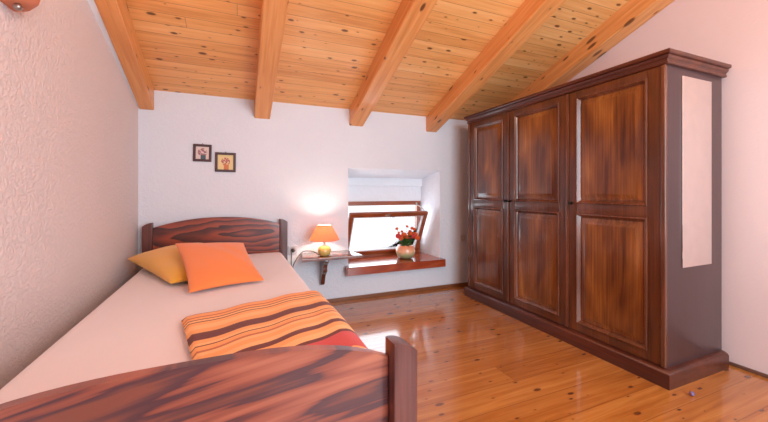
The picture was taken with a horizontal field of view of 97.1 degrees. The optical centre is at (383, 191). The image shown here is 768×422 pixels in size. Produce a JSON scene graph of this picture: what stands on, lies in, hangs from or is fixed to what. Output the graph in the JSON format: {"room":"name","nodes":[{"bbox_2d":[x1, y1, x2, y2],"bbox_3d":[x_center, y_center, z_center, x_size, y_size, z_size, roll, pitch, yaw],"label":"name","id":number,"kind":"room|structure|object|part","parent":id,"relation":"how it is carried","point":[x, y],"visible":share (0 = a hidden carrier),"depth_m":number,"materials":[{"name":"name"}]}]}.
{"room":"bedroom","nodes":[
{"label":"bedroom","id":0,"kind":"room"},
{"bbox_2d":[0,0,137,388],"bbox_3d":[-1.231,-0.823,0.641,0.200,3.846,5.530,0,0,-23],"label":"wall","id":1,"kind":"structure","parent":0,"point":[69,112],"depth_m":1.59,"materials":[{"name":"paint"}]},
{"bbox_2d":[0,0,40,11],"bbox_3d":[-1.295,-0.761,1.221,0.125,0.222,0.250,0,0,-23],"label":"wall lamp","id":2,"kind":"object","parent":1,"relation":"attached to","point":[15,5],"visible":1,"depth_m":1.22,"materials":[{"name":"ceramic"}]},
{"bbox_3d":[-1.311,-0.662,1.214,0.028,0.025,0.028,0,0,-23],"label":"knob","id":3,"kind":"part","parent":2,"relation":"part of","materials":[{"name":"grey metal"}]},
{"bbox_2d":[87,0,138,107],"bbox_3d":[-1.016,-1.661,0.568,0.140,1.942,4.830,0,0,-23],"label":"trim","id":4,"kind":"structure","parent":1,"relation":"attached to","point":[92,4],"depth_m":2.09,"materials":[{"name":"paint"}]},
{"bbox_2d":[138,90,467,298],"bbox_3d":[-0.416,0.128,3.705,4.060,1.945,0.500,0,0,-23],"label":"wall","id":5,"kind":"structure","parent":0,"point":[292,165],"depth_m":3.26,"materials":[{"name":"white paint"}]},
{"bbox_2d":[193,143,211,161],"bbox_3d":[-1.575,-0.343,2.942,0.143,0.159,0.016,1,0,-23],"label":"framed picture","id":6,"kind":"object","parent":5,"relation":"attached to","point":[202,152],"visible":1,"depth_m":2.94,"materials":[{"name":"paper"}]},
{"bbox_2d":[196,146,208,158],"bbox_3d":[-1.577,-0.339,2.945,0.105,0.112,0.005,1,0,-23],"label":"print","id":7,"kind":"object","parent":6,"relation":"attached to","point":[202,152],"depth_m":2.94},
{"bbox_2d":[215,152,235,171],"bbox_3d":[-1.407,-0.268,3.011,0.168,0.181,0.016,1,0,-23],"label":"framed picture","id":8,"kind":"object","parent":5,"relation":"attached to","point":[224,162],"visible":1,"depth_m":3.01,"materials":[{"name":"yellow paper"}]},
{"bbox_2d":[218,155,232,169],"bbox_3d":[-1.409,-0.264,3.015,0.130,0.134,0.005,1,0,-23],"label":"print","id":9,"kind":"object","parent":8,"relation":"attached to","point":[225,162],"depth_m":3.01},
{"bbox_2d":[288,246,296,253],"bbox_3d":[-0.873,0.554,3.236,0.080,0.080,0.014,0,0,-23],"label":"wall socket","id":10,"kind":"object","parent":5,"relation":"attached to","point":[289,247],"visible":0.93,"depth_m":3.23,"materials":[{"name":"white plastic"}]},
{"bbox_2d":[302,250,362,284],"bbox_3d":[-0.519,0.750,3.211,0.560,0.320,0.328,0,0,-23],"label":"wall shelf","id":11,"kind":"object","parent":5,"relation":"attached to","point":[343,254],"visible":0.94,"depth_m":3.15,"materials":[{"name":"brown wood"}]},
{"bbox_2d":[291,224,338,266],"bbox_3d":[-0.639,0.525,3.134,0.453,0.436,0.277,0,0,-10],"label":"table lamp","id":12,"kind":"object","parent":11,"relation":"on","point":[324,233],"visible":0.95,"depth_m":3.09,"materials":[{"name":"orange fabric"}]},
{"bbox_3d":[-0.744,0.642,3.142,0.288,0.201,0.068,0,0,16],"label":"lamp cord","id":13,"kind":"part","parent":12,"relation":"part of","materials":[{"name":"plastic"}]},
{"bbox_3d":[-0.553,0.376,3.149,0.272,0.136,0.272,0,0,-23],"label":"lamp shade","id":14,"kind":"part","parent":12,"relation":"part of","materials":[{"name":"orange fabric"}]},
{"bbox_2d":[348,168,439,256],"bbox_3d":[0.041,0.292,3.895,1.090,1.075,0.500,0,0,-23],"label":"window recess","id":15,"kind":"structure","parent":5,"relation":"attached to","point":[364,184],"depth_m":4.01,"materials":[{"name":"paint"}]},
{"bbox_2d":[345,201,445,275],"bbox_3d":[0.053,0.471,3.827,1.141,0.722,0.575,0,0,-23],"label":"window","id":16,"kind":"structure","parent":5,"relation":"in","point":[380,260],"depth_m":3.77,"materials":[{"name":"brown wood"}]},
{"bbox_3d":[-0.039,0.440,4.056,1.045,0.660,0.060,0,0,-23],"label":"frame","id":17,"kind":"part","parent":16,"relation":"part of","materials":[{"name":"brown wood"}]},
{"bbox_3d":[0.023,0.475,3.913,0.950,0.560,0.040,0,28,-23],"label":"sash","id":18,"kind":"part","parent":16,"relation":"part of","materials":[{"name":"brown wood"}]},
{"bbox_3d":[0.053,0.791,3.827,1.141,0.082,0.575,0,0,-23],"label":"sill","id":19,"kind":"part","parent":16,"relation":"part of","materials":[{"name":"brown wood"}]},
{"bbox_3d":[0.023,0.475,3.913,0.868,0.478,0.008,0,28,-23],"label":"pane","id":20,"kind":"part","parent":16,"relation":"part of","materials":[{"name":"clear glass"}]},
{"bbox_2d":[395,225,419,258],"bbox_3d":[0.241,0.561,3.836,0.297,0.378,0.226,0,0,-23],"label":"flower pot","id":21,"kind":"object","parent":16,"relation":"on","point":[406,250],"visible":1,"depth_m":3.77,"materials":[{"name":"pink ceramic"}]},
{"bbox_3d":[0.244,0.674,3.838,0.224,0.150,0.224,0,0,-23],"label":"pot","id":22,"kind":"part","parent":21,"relation":"part of","materials":[{"name":"pink ceramic"}]},
{"bbox_2d":[326,282,467,302],"bbox_3d":[-0.317,1.083,3.467,3.656,0.035,0.016,0,0,-23],"label":"baseboard","id":23,"kind":"structure","parent":5,"relation":"attached to","point":[463,283],"depth_m":3.64,"materials":[{"name":"brown wood"}]},
{"bbox_2d":[460,234,465,240],"bbox_3d":[0.930,0.540,3.986,0.080,0.080,0.014,0,0,-23],"label":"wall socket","id":24,"kind":"object","parent":5,"relation":"attached to","point":[462,237],"visible":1,"depth_m":3.98,"materials":[{"name":"brown plastic"}]},
{"bbox_2d":[126,0,628,120],"bbox_3d":[0.544,-1.730,1.399,4.060,2.140,5.565,0,0,-23],"label":"ceiling","id":25,"kind":"structure","parent":0,"point":[201,47],"depth_m":2.67,"materials":[{"name":"brown wood"}]},
{"bbox_2d":[94,0,153,109],"bbox_3d":[-0.966,-1.655,0.588,0.124,1.953,4.835,0,0,-24],"label":"rafter","id":26,"kind":"object","parent":25,"relation":"attached to","point":[115,15],"visible":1,"depth_m":2.21,"materials":[{"name":"brown wood"}]},
{"bbox_2d":[254,0,288,118],"bbox_3d":[-0.162,-1.655,0.923,0.167,1.953,4.831,0,0,-23],"label":"rafter","id":27,"kind":"object","parent":25,"relation":"attached to","point":[273,13],"visible":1,"depth_m":2.38,"materials":[{"name":"brown wood"}]},
{"bbox_2d":[349,0,437,126],"bbox_3d":[0.638,-1.655,1.256,0.155,1.953,4.829,0,0,-23],"label":"rafter","id":28,"kind":"object","parent":25,"relation":"attached to","point":[411,15],"visible":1,"depth_m":2.60,"materials":[{"name":"brown wood"}]},
{"bbox_2d":[426,0,565,131],"bbox_3d":[1.441,-1.655,1.591,0.184,1.953,4.829,0,0,-23],"label":"rafter","id":29,"kind":"object","parent":25,"relation":"attached to","point":[531,14],"visible":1,"depth_m":2.80,"materials":[{"name":"brown wood"}]},
{"bbox_2d":[511,0,674,100],"bbox_3d":[2.228,-1.655,1.918,0.148,1.953,4.829,0,0,-23],"label":"rafter","id":30,"kind":"object","parent":25,"relation":"attached to","point":[632,15],"visible":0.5,"depth_m":2.83,"materials":[{"name":"brown wood"}]},
{"bbox_2d":[330,285,767,421],"bbox_3d":[0.551,1.160,1.383,4.060,0.120,5.530,0,0,-23],"label":"floor","id":31,"kind":"structure","parent":0,"point":[477,362],"depth_m":2.00,"materials":[{"name":"brown wood"}]},
{"bbox_2d":[0,217,416,421],"bbox_3d":[-0.930,0.659,1.845,1.132,0.882,2.488,0,0,-24],"label":"bed","id":32,"kind":"object","parent":31,"relation":"on","point":[304,383],"visible":0.46,"depth_m":0.83,"materials":[{"name":"brown wood"}]},
{"bbox_3d":[-1.911,0.675,2.743,0.072,0.850,0.050,0,0,-24],"label":"post","id":33,"kind":"part","parent":32,"relation":"part of","materials":[{"name":"brown wood"}]},
{"bbox_2d":[0,252,310,403],"bbox_3d":[-0.933,0.657,1.851,1.030,0.224,2.351,0,0,-24],"label":"mattress","id":34,"kind":"object","parent":32,"relation":"on","point":[139,326],"visible":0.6,"depth_m":1.35,"materials":[{"name":"beige fabric"}]},
{"bbox_2d":[128,245,187,283],"bbox_3d":[-1.343,0.460,2.357,0.788,0.167,0.528,0,0,39],"label":"bed pillow","id":35,"kind":"object","parent":34,"relation":"on","point":[166,262],"visible":0.48,"depth_m":2.14,"materials":[{"name":"yellow fabric"}]},
{"bbox_2d":[176,242,263,292],"bbox_3d":[-1.015,0.426,2.082,0.397,0.204,0.505,0,0,-39],"label":"cushion","id":36,"kind":"object","parent":34,"relation":"on","point":[207,265],"visible":1,"depth_m":1.99,"materials":[{"name":"orange fabric"}]},
{"bbox_2d":[181,290,367,359],"bbox_3d":[-0.448,0.561,1.319,0.653,0.115,0.922,0,0,-23],"label":"blanket","id":37,"kind":"object","parent":34,"relation":"on","point":[300,318],"visible":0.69,"depth_m":1.27,"materials":[{"name":"orange fabric"}]},
{"bbox_3d":[-0.444,0.612,0.755,0.990,0.456,0.028,0,0,-24],"label":"footboard","id":38,"kind":"part","parent":32,"relation":"part of","materials":[{"name":"brown wood"}]},
{"bbox_3d":[-1.426,0.519,2.956,0.990,0.602,0.028,0,0,-24],"label":"headboard","id":39,"kind":"part","parent":32,"relation":"part of","materials":[{"name":"brown wood"}]},
{"bbox_3d":[-0.943,0.675,3.175,0.072,0.850,0.050,0,0,-24],"label":"post","id":40,"kind":"part","parent":32,"relation":"part of","materials":[{"name":"brown wood"}]},
{"bbox_3d":[0.048,0.755,0.954,0.072,0.690,0.062,0,0,-24],"label":"post","id":41,"kind":"part","parent":32,"relation":"part of","materials":[{"name":"brown wood"}]},
{"bbox_2d":[464,48,731,390],"bbox_3d":[1.514,0.150,2.869,0.644,1.900,1.890,0,0,-23],"label":"wardrobe","id":42,"kind":"object","parent":31,"relation":"on","point":[575,186],"visible":1,"depth_m":2.24,"materials":[{"name":"brown wood"}]},
{"bbox_3d":[0.903,0.138,3.588,0.022,1.724,0.025,0,0,-23],"label":"corner post","id":43,"kind":"part","parent":42,"relation":"part of","materials":[{"name":"brown wood"}]},
{"bbox_3d":[1.025,0.137,3.320,0.024,1.720,0.558,0,0,-23],"label":"door","id":44,"kind":"part","parent":42,"relation":"part of","materials":[{"name":"brown wood"}]},
{"bbox_3d":[1.020,-0.296,3.318,0.034,0.761,0.422,0,0,-23],"label":"moulding","id":45,"kind":"part","parent":42,"relation":"part of","materials":[{"name":"brown wood"}]},
{"bbox_3d":[1.020,0.546,3.318,0.034,0.790,0.422,0,0,-23],"label":"moulding","id":46,"kind":"part","parent":42,"relation":"part of","materials":[{"name":"brown wood"}]},
{"bbox_3d":[1.024,-0.296,3.319,0.025,0.697,0.358,0,0,-23],"label":"door panel","id":47,"kind":"part","parent":42,"relation":"part of","materials":[{"name":"brown wood"}]},
{"bbox_3d":[1.024,0.546,3.319,0.025,0.726,0.358,0,0,-23],"label":"door panel","id":48,"kind":"part","parent":42,"relation":"part of","materials":[{"name":"brown wood"}]},
{"bbox_3d":[1.244,-0.296,2.779,0.034,0.761,0.461,0,0,-23],"label":"moulding","id":49,"kind":"part","parent":42,"relation":"part of","materials":[{"name":"brown wood"}]},
{"bbox_3d":[1.244,0.546,2.779,0.034,0.790,0.461,0,0,-23],"label":"moulding","id":50,"kind":"part","parent":42,"relation":"part of","materials":[{"name":"brown wood"}]},
{"bbox_3d":[1.249,0.137,2.781,0.024,1.720,0.597,0,0,-23],"label":"door","id":51,"kind":"part","parent":42,"relation":"part of","materials":[{"name":"brown wood"}]},
{"bbox_3d":[1.248,-0.296,2.781,0.025,0.697,0.397,0,0,-23],"label":"door panel","id":52,"kind":"part","parent":42,"relation":"part of","materials":[{"name":"brown wood"}]},
{"bbox_3d":[1.248,0.546,2.781,0.025,0.726,0.397,0,0,-23],"label":"door panel","id":53,"kind":"part","parent":42,"relation":"part of","materials":[{"name":"brown wood"}]},
{"bbox_3d":[1.514,-0.762,2.869,0.644,0.076,1.890,0,0,-23],"label":"cornice","id":54,"kind":"part","parent":42,"relation":"part of","materials":[{"name":"brown wood"}]},
{"bbox_3d":[1.476,-0.296,2.221,0.034,0.761,0.463,0,0,-23],"label":"moulding","id":55,"kind":"part","parent":42,"relation":"part of","materials":[{"name":"brown wood"}]},
{"bbox_3d":[1.476,0.546,2.221,0.034,0.790,0.463,0,0,-23],"label":"moulding","id":56,"kind":"part","parent":42,"relation":"part of","materials":[{"name":"brown wood"}]},
{"bbox_3d":[1.480,-0.296,2.223,0.025,0.697,0.399,0,0,-23],"label":"door panel","id":57,"kind":"part","parent":42,"relation":"part of","materials":[{"name":"brown wood"}]},
{"bbox_3d":[1.480,0.546,2.223,0.025,0.726,0.399,0,0,-23],"label":"door panel","id":58,"kind":"part","parent":42,"relation":"part of","materials":[{"name":"brown wood"}]},
{"bbox_3d":[1.481,0.137,2.223,0.024,1.720,0.599,0,0,-23],"label":"door","id":59,"kind":"part","parent":42,"relation":"part of","materials":[{"name":"brown wood"}]},
{"bbox_3d":[1.594,0.138,1.930,0.022,1.724,0.025,0,0,-23],"label":"corner post","id":60,"kind":"part","parent":42,"relation":"part of","materials":[{"name":"brown wood"}]},
{"bbox_3d":[1.868,0.135,2.046,0.578,1.770,0.022,0,0,-23],"label":"panel","id":61,"kind":"part","parent":42,"relation":"part of","materials":[{"name":"brown wood"}]},
{"bbox_2d":[682,76,711,267],"bbox_3d":[1.880,-0.118,2.036,0.306,1.122,0.006,0,0,-23],"label":"mirror","id":62,"kind":"object","parent":42,"relation":"attached to","point":[696,93],"visible":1,"depth_m":2.03,"materials":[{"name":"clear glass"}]},
{"bbox_2d":[566,0,767,373],"bbox_3d":[2.333,-0.823,2.125,0.200,3.846,5.530,0,0,-23],"label":"wall","id":63,"kind":"structure","parent":0,"point":[733,32],"depth_m":2.13,"materials":[{"name":"paint"}]},
{"bbox_2d":[729,361,767,377],"bbox_3d":[2.295,1.090,1.937,0.014,0.020,4.812,0,0,-23],"label":"baseboard","id":64,"kind":"structure","parent":63,"relation":"attached to","point":[730,363],"depth_m":2.07,"materials":[{"name":"brown wood"}]}
]}

